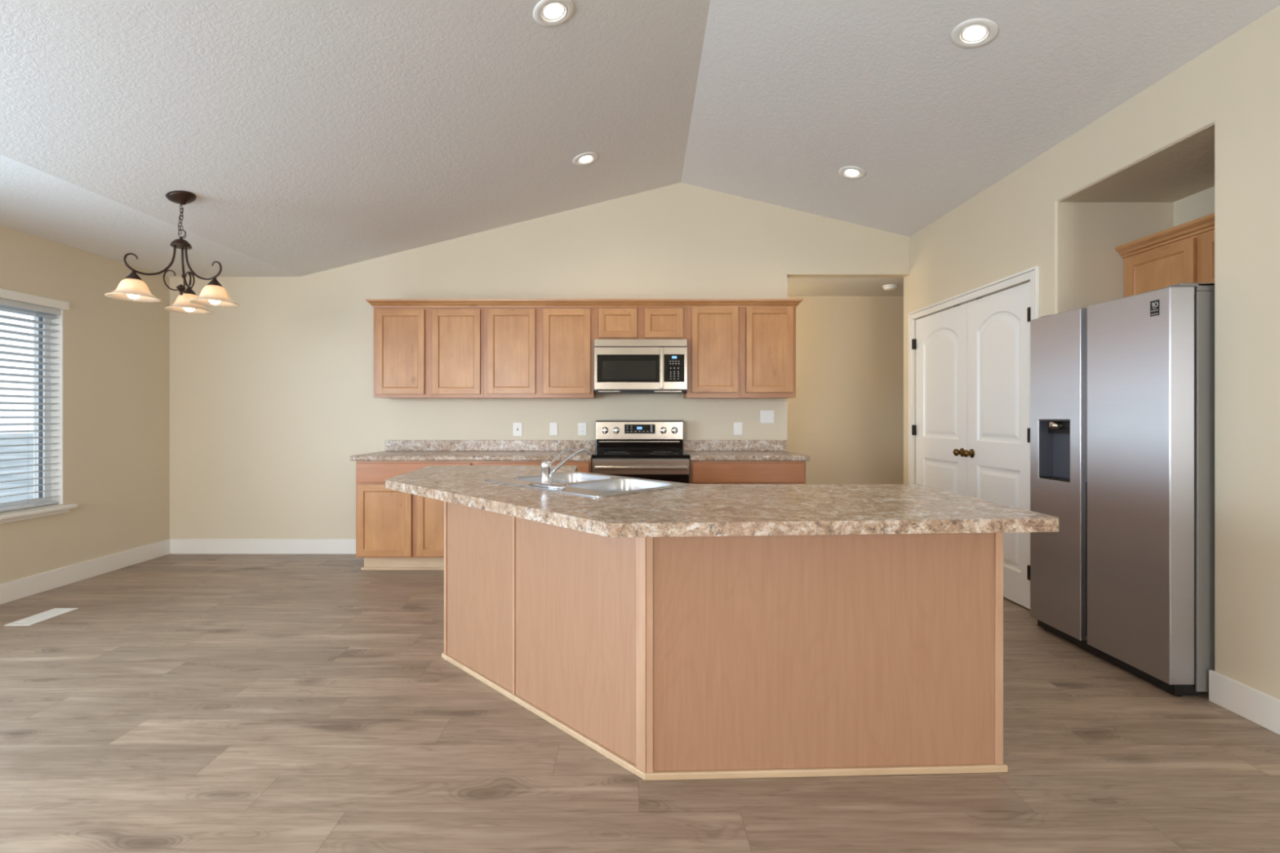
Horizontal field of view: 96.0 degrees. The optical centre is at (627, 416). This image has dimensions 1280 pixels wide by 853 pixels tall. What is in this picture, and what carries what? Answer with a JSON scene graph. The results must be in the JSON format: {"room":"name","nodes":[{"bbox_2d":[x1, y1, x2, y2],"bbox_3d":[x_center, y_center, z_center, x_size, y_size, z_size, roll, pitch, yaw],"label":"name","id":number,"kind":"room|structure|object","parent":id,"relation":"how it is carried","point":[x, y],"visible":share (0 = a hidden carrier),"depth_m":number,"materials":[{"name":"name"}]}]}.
{"room":"kitchen","nodes":[
{"label":"kitchen","id":0,"kind":"room"},
{"bbox_2d":[0,225,169,583],"bbox_3d":[-4.173,-0.045,0.859,0.170,2.530,8.557,0,0,0],"label":"wall","id":1,"kind":"structure","parent":0,"point":[116,353],"depth_m":4.45,"materials":[{"name":"beige paint"}]},
{"bbox_2d":[0,288,78,524],"bbox_3d":[-4.143,-0.070,3.260,0.220,1.530,1.940,0,0,0],"label":"window","id":2,"kind":"structure","parent":1,"relation":"in","point":[5,294],"depth_m":4.13,"materials":[{"name":"white plastic"}]},
{"bbox_2d":[0,297,60,511],"bbox_3d":[-4.128,-0.077,3.260,0.064,1.401,1.800,0,0,0],"label":"window blind","id":3,"kind":"object","parent":2,"relation":"attached to","point":[6,303],"visible":1,"depth_m":3.96,"materials":[{"name":"white plastic"}]},
{"bbox_2d":[0,538,170,604],"bbox_3d":[-4.081,1.153,0.918,0.014,0.133,8.437,0,0,0],"label":"baseboard","id":4,"kind":"structure","parent":1,"relation":"attached to","point":[19,588],"depth_m":4.27,"materials":[{"name":"white paint"}]},
{"bbox_2d":[169,182,909,538],"bbox_3d":[0.246,-0.465,5.646,8.908,3.370,1.019,0,0,0],"label":"wall","id":5,"kind":"structure","parent":0,"point":[272,399],"depth_m":5.14,"materials":[{"name":"beige paint"}]},
{"bbox_2d":[169,538,355,554],"bbox_3d":[-3.108,1.153,5.130,1.931,0.133,0.014,0,0,0],"label":"baseboard","id":6,"kind":"structure","parent":5,"relation":"attached to","point":[177,546],"depth_m":5.12,"materials":[{"name":"white paint"}]},
{"bbox_2d":[373,307,486,398],"bbox_3d":[-1.671,-0.539,4.971,0.921,0.757,0.330,0,0,0],"label":"upper cabinet","id":7,"kind":"object","parent":5,"relation":"attached to","point":[420,353],"visible":0.98,"depth_m":4.82,"materials":[{"name":"brown wood"}]},
{"bbox_2d":[385,440,595,451],"bbox_3d":[-1.222,0.255,5.127,1.871,0.096,0.019,0,0,0],"label":"backsplash","id":8,"kind":"structure","parent":5,"relation":"attached to","point":[390,445],"depth_m":5.12,"materials":[{"name":"stone"}]},
{"bbox_2d":[513,422,522,435],"bbox_3d":[-0.983,0.111,5.131,0.082,0.120,0.010,0,0,0],"label":"wall outlet","id":9,"kind":"object","parent":5,"relation":"attached to","point":[517,427],"visible":1,"depth_m":5.13,"materials":[{"name":"white plastic"}]},
{"bbox_2d":[515,425,519,433],"bbox_3d":[-0.983,0.111,5.129,0.034,0.068,0.002,0,0,0],"label":"receptacle","id":10,"kind":"object","parent":9,"relation":"attached to","point":[517,426],"depth_m":5.13,"materials":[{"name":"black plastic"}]},
{"bbox_2d":[484,307,595,398],"bbox_3d":[-0.749,-0.539,4.971,0.921,0.757,0.330,0,0,0],"label":"upper cabinet","id":11,"kind":"object","parent":5,"relation":"attached to","point":[530,353],"visible":0.99,"depth_m":4.82,"materials":[{"name":"brown wood"}]},
{"bbox_2d":[549,422,557,435],"bbox_3d":[-0.663,0.108,5.133,0.071,0.113,0.006,0,0,0],"label":"wall plate","id":12,"kind":"object","parent":5,"relation":"attached to","point":[553,426],"visible":1,"depth_m":5.13,"materials":[{"name":"white plastic"}]},
{"bbox_2d":[577,422,586,435],"bbox_3d":[-0.406,0.108,5.132,0.078,0.113,0.009,0,0,0],"label":"wall outlet","id":13,"kind":"object","parent":5,"relation":"attached to","point":[582,427],"visible":1,"depth_m":5.13,"materials":[{"name":"white plastic"}]},
{"bbox_2d":[365,298,803,307],"bbox_3d":[-0.362,-0.949,4.959,3.632,0.060,0.356,0,0,0],"label":"crown molding","id":14,"kind":"structure","parent":5,"relation":"attached to","point":[375,303],"depth_m":4.80,"materials":[{"name":"brown wood"}]},
{"bbox_2d":[593,307,686,340],"bbox_3d":[0.102,-0.780,4.971,0.779,0.276,0.330,0,0,0],"label":"upper cabinet","id":15,"kind":"object","parent":5,"relation":"attached to","point":[609,323],"visible":0.87,"depth_m":4.81,"materials":[{"name":"brown wood"}]},
{"bbox_2d":[593,339,687,394],"bbox_3d":[0.102,-0.420,4.922,0.774,0.438,0.429,0,0,0],"label":"microwave","id":16,"kind":"object","parent":15,"relation":"attached to","point":[620,366],"visible":1,"depth_m":4.74,"materials":[{"name":"grey paint"}]},
{"bbox_2d":[682,440,786,451],"bbox_3d":[0.952,0.255,5.127,0.929,0.096,0.019,0,0,0],"label":"backsplash","id":17,"kind":"structure","parent":5,"relation":"attached to","point":[687,445],"depth_m":5.12,"materials":[{"name":"stone"}]},
{"bbox_2d":[733,422,742,435],"bbox_3d":[0.981,0.105,5.130,0.077,0.114,0.012,0,0,0],"label":"electrical outlet","id":18,"kind":"object","parent":5,"relation":"attached to","point":[737,425],"visible":1,"depth_m":5.13,"materials":[{"name":"white plastic"}]},
{"bbox_2d":[736,425,739,432],"bbox_3d":[0.981,0.105,5.129,0.033,0.066,0.002,0,0,0],"label":"switch","id":19,"kind":"object","parent":18,"relation":"attached to","point":[737,426],"depth_m":5.13,"materials":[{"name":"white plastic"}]},
{"bbox_2d":[683,306,795,398],"bbox_3d":[0.950,-0.539,4.971,0.916,0.757,0.330,0,0,0],"label":"upper cabinet","id":20,"kind":"object","parent":5,"relation":"attached to","point":[733,352],"visible":0.99,"depth_m":4.82,"materials":[{"name":"brown wood"}]},
{"bbox_2d":[760,410,773,422],"bbox_3d":[1.240,-0.001,5.128,0.123,0.114,0.016,0,0,0],"label":"light switch","id":21,"kind":"object","parent":5,"relation":"attached to","point":[766,416],"visible":1,"depth_m":5.13,"materials":[{"name":"white plastic"}]},
{"bbox_2d":[0,0,1279,296],"bbox_3d":[0.196,-1.730,1.328,8.808,0.961,9.456,0,0,0],"label":"ceiling","id":22,"kind":"structure","parent":0,"point":[308,137],"depth_m":3.17,"materials":[{"name":"white paint"}]},
{"bbox_2d":[104,191,239,314],"bbox_3d":[-2.624,-1.002,3.455,0.589,0.672,0.635,0,0,0],"label":"chandelier","id":23,"kind":"object","parent":22,"relation":"hanging from","point":[132,288],"visible":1,"depth_m":3.41,"materials":[{"name":"beige glass"}]},
{"bbox_2d":[533,0,573,26],"bbox_3d":[-0.349,-1.900,2.702,0.192,0.051,0.198,0,0,0],"label":"recessed light","id":24,"kind":"object","parent":22,"relation":"in","point":[554,11],"visible":1,"depth_m":2.70,"materials":[{"name":"white plastic"}]},
{"bbox_2d":[572,151,598,165],"bbox_3d":[-0.312,-1.899,4.245,0.192,0.051,0.198,0,0,0],"label":"recessed light","id":25,"kind":"object","parent":22,"relation":"in","point":[585,157],"visible":1,"depth_m":4.24,"materials":[{"name":"white plastic"}]},
{"bbox_2d":[838,165,866,179],"bbox_3d":[1.653,-1.800,4.250,0.193,0.050,0.198,0,0,0],"label":"recessed light","id":26,"kind":"object","parent":22,"relation":"in","point":[851,171],"visible":1,"depth_m":4.24,"materials":[{"name":"white plastic"}]},
{"bbox_2d":[882,284,898,290],"bbox_3d":[2.542,-1.250,5.580,0.144,0.040,0.144,0,0,0],"label":"smoke detector","id":27,"kind":"object","parent":22,"relation":"attached to","point":[891,286],"visible":1,"depth_m":5.54,"materials":[{"name":"white plastic"}]},
{"bbox_2d":[951,17,999,48],"bbox_3d":[1.625,-1.797,2.703,0.193,0.050,0.198,0,0,0],"label":"recessed light","id":28,"kind":"object","parent":22,"relation":"in","point":[973,33],"visible":1,"depth_m":2.70,"materials":[{"name":"white plastic"}]},
{"bbox_2d":[0,554,1279,852],"bbox_3d":[0.225,1.280,1.412,8.950,0.120,9.881,0,0,0],"label":"floor","id":29,"kind":"structure","parent":0,"point":[186,703],"depth_m":2.06,"materials":[{"name":"wood"}]},
{"bbox_2d":[4,608,78,625],"bbox_3d":[-3.570,1.217,3.515,0.150,0.005,0.300,0,0,0],"label":"floor vent","id":30,"kind":"object","parent":29,"relation":"in","point":[54,612],"visible":1,"depth_m":3.50,"materials":[{"name":"white metal"}]},
{"bbox_2d":[355,460,473,569],"bbox_3d":[-1.676,0.782,4.822,0.924,0.876,0.630,0,0,0],"label":"base cabinet","id":31,"kind":"object","parent":29,"relation":"on","point":[396,530],"visible":0.57,"depth_m":4.52,"materials":[{"name":"brown wood"}]},
{"bbox_2d":[350,440,595,460],"bbox_3d":[-1.232,0.275,4.818,1.889,0.136,0.636,0,0,0],"label":"countertop","id":32,"kind":"structure","parent":31,"relation":"on","point":[395,450],"depth_m":5.12,"materials":[{"name":"stone"}]},
{"bbox_2d":[473,458,592,473],"bbox_3d":[-0.751,0.782,4.822,0.924,0.876,0.630,0,0,0],"label":"base cabinet","id":33,"kind":"object","parent":29,"relation":"on","point":[584,466],"visible":0.16,"depth_m":4.51,"materials":[{"name":"brown wood"}]},
{"bbox_2d":[591,420,689,483],"bbox_3d":[0.100,0.626,4.771,0.770,1.188,0.693,0,0,0],"label":"range","id":34,"kind":"object","parent":29,"relation":"on","point":[652,450],"visible":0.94,"depth_m":4.97,"materials":[{"name":"grey paint"}]},
{"bbox_2d":[591,450,689,457],"bbox_3d":[0.100,0.309,4.764,0.770,0.028,0.545,0,0,0],"label":"cooktop","id":35,"kind":"object","parent":34,"relation":"in","point":[597,454],"depth_m":4.55,"materials":[{"name":"black glass"}]},
{"bbox_2d":[441,501,1007,780],"bbox_3d":[0.081,0.782,2.608,2.744,0.876,1.182,0,0,31],"label":"kitchen island","id":36,"kind":"object","parent":29,"relation":"on","point":[806,655],"visible":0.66,"depth_m":1.98,"materials":[{"name":"brown wood"}]},
{"bbox_2d":[385,465,1058,537],"bbox_3d":[0.041,0.324,2.621,2.546,0.040,1.959,0,0,0],"label":"island countertop","id":37,"kind":"structure","parent":36,"relation":"on","point":[694,509],"depth_m":1.92,"materials":[{"name":"stone"}]},
{"bbox_2d":[528,448,591,488],"bbox_3d":[-0.275,0.218,2.505,0.289,0.160,0.231,0,0,-18],"label":"faucet","id":38,"kind":"object","parent":37,"relation":"on","point":[546,471],"visible":1,"depth_m":2.47,"materials":[{"name":"silver metal"}]},
{"bbox_2d":[484,471,690,497],"bbox_3d":[-0.204,0.390,2.650,0.560,0.183,0.836,0,0,-44],"label":"sink","id":39,"kind":"object","parent":37,"relation":"in","point":[593,485],"visible":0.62,"depth_m":2.71,"materials":[{"name":"silver metal"}]},
{"bbox_2d":[513,473,613,483],"bbox_3d":[-0.313,0.390,2.818,0.409,0.182,0.356,0,0,-44],"label":"basin","id":40,"kind":"object","parent":39,"relation":"in","point":[556,477],"depth_m":2.96,"materials":[{"name":"silver metal"}]},
{"bbox_2d":[564,479,674,491],"bbox_3d":[-0.038,0.390,2.538,0.409,0.182,0.356,0,0,-44],"label":"basin","id":41,"kind":"object","parent":39,"relation":"in","point":[601,485],"depth_m":2.69,"materials":[{"name":"silver metal"}]},
{"bbox_2d":[689,460,805,484],"bbox_3d":[0.944,0.782,4.822,0.909,0.876,0.630,0,0,0],"label":"base cabinet","id":42,"kind":"object","parent":29,"relation":"on","point":[701,472],"visible":0.23,"depth_m":4.51,"materials":[{"name":"brown wood"}]},
{"bbox_2d":[682,440,809,460],"bbox_3d":[0.956,0.275,4.818,0.937,0.136,0.636,0,0,0],"label":"countertop","id":43,"kind":"structure","parent":42,"relation":"on","point":[698,450],"depth_m":5.12,"materials":[{"name":"stone"}]},
{"bbox_2d":[1030,283,1214,696],"bbox_3d":[2.729,0.320,2.919,0.783,1.800,0.866,0,0,0],"label":"refrigerator","id":44,"kind":"object","parent":29,"relation":"on","point":[1122,389],"visible":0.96,"depth_m":2.69,"materials":[{"name":"grey paint"}]},
{"bbox_2d":[1151,302,1158,315],"bbox_3d":[2.337,-0.482,2.557,0.001,0.054,0.036,0,0,0],"label":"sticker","id":45,"kind":"object","parent":44,"relation":"attached to","point":[1154,305],"depth_m":2.56,"materials":[{"name":"grey paper"}]},
{"bbox_2d":[903,4,1279,699],"bbox_3d":[2.571,-0.230,0.918,0.120,2.900,8.677,0,0,0],"label":"wall","id":46,"kind":"structure","parent":0,"point":[1020,223],"depth_m":2.41,"materials":[{"name":"beige paint"}]},
{"bbox_2d":[911,302,967,495],"bbox_3d":[2.509,0.177,4.673,0.099,2.062,0.770,0,0,0],"label":"door","id":47,"kind":"structure","parent":46,"relation":"in","point":[940,344],"depth_m":4.63,"materials":[{"name":"white paint"}]},
{"bbox_2d":[908,266,1039,484],"bbox_3d":[2.500,0.149,4.315,0.021,2.141,1.602,0,0,0],"label":"trim","id":48,"kind":"structure","parent":46,"relation":"attached to","point":[1032,274],"depth_m":4.44,"materials":[{"name":"white paint"}]},
{"bbox_2d":[962,281,1031,608],"bbox_3d":[2.509,0.177,3.927,0.099,2.062,0.710,0,0,0],"label":"door","id":49,"kind":"structure","parent":46,"relation":"in","point":[997,453],"depth_m":3.87,"materials":[{"name":"white paint"}]},
{"bbox_2d":[1074,186,1214,309],"bbox_3d":[2.955,-0.071,2.926,0.689,2.582,1.106,0,0,0],"label":"wall niche","id":50,"kind":"object","parent":46,"relation":"in","point":[1100,228],"depth_m":3.38,"materials":[{"name":"beige paint"}]},
{"bbox_2d":[1115,213,1214,297],"bbox_3d":[3.025,-0.806,2.926,0.348,0.372,0.896,0,0,0],"label":"upper cabinet","id":51,"kind":"object","parent":50,"relation":"attached to","point":[1184,253],"visible":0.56,"depth_m":3.06,"materials":[{"name":"brown wood"}]},
{"bbox_2d":[1208,670,1279,734],"bbox_3d":[2.504,1.153,0.102,0.014,0.133,6.805,0,0,0],"label":"baseboard","id":52,"kind":"structure","parent":46,"relation":"attached to","point":[1262,708],"depth_m":2.33,"materials":[{"name":"white paint"}]},
{"bbox_2d":[1059,124,1214,202],"bbox_3d":[2.861,-1.310,2.926,0.677,0.103,0.905,0,0,0],"label":"alcove ceiling","id":53,"kind":"structure","parent":0,"point":[1185,168],"depth_m":3.04,"materials":[{"name":"beige paint"}]},
{"label":"outside","id":54,"kind":"structure","parent":0,"visible":0},
{"bbox_2d":[0,432,33,502],"bbox_3d":[-32.344,1.670,0.000,55.312,0.100,120.000,0,0,0],"label":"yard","id":55,"kind":"structure","parent":54,"point":[13,442],"depth_m":17.93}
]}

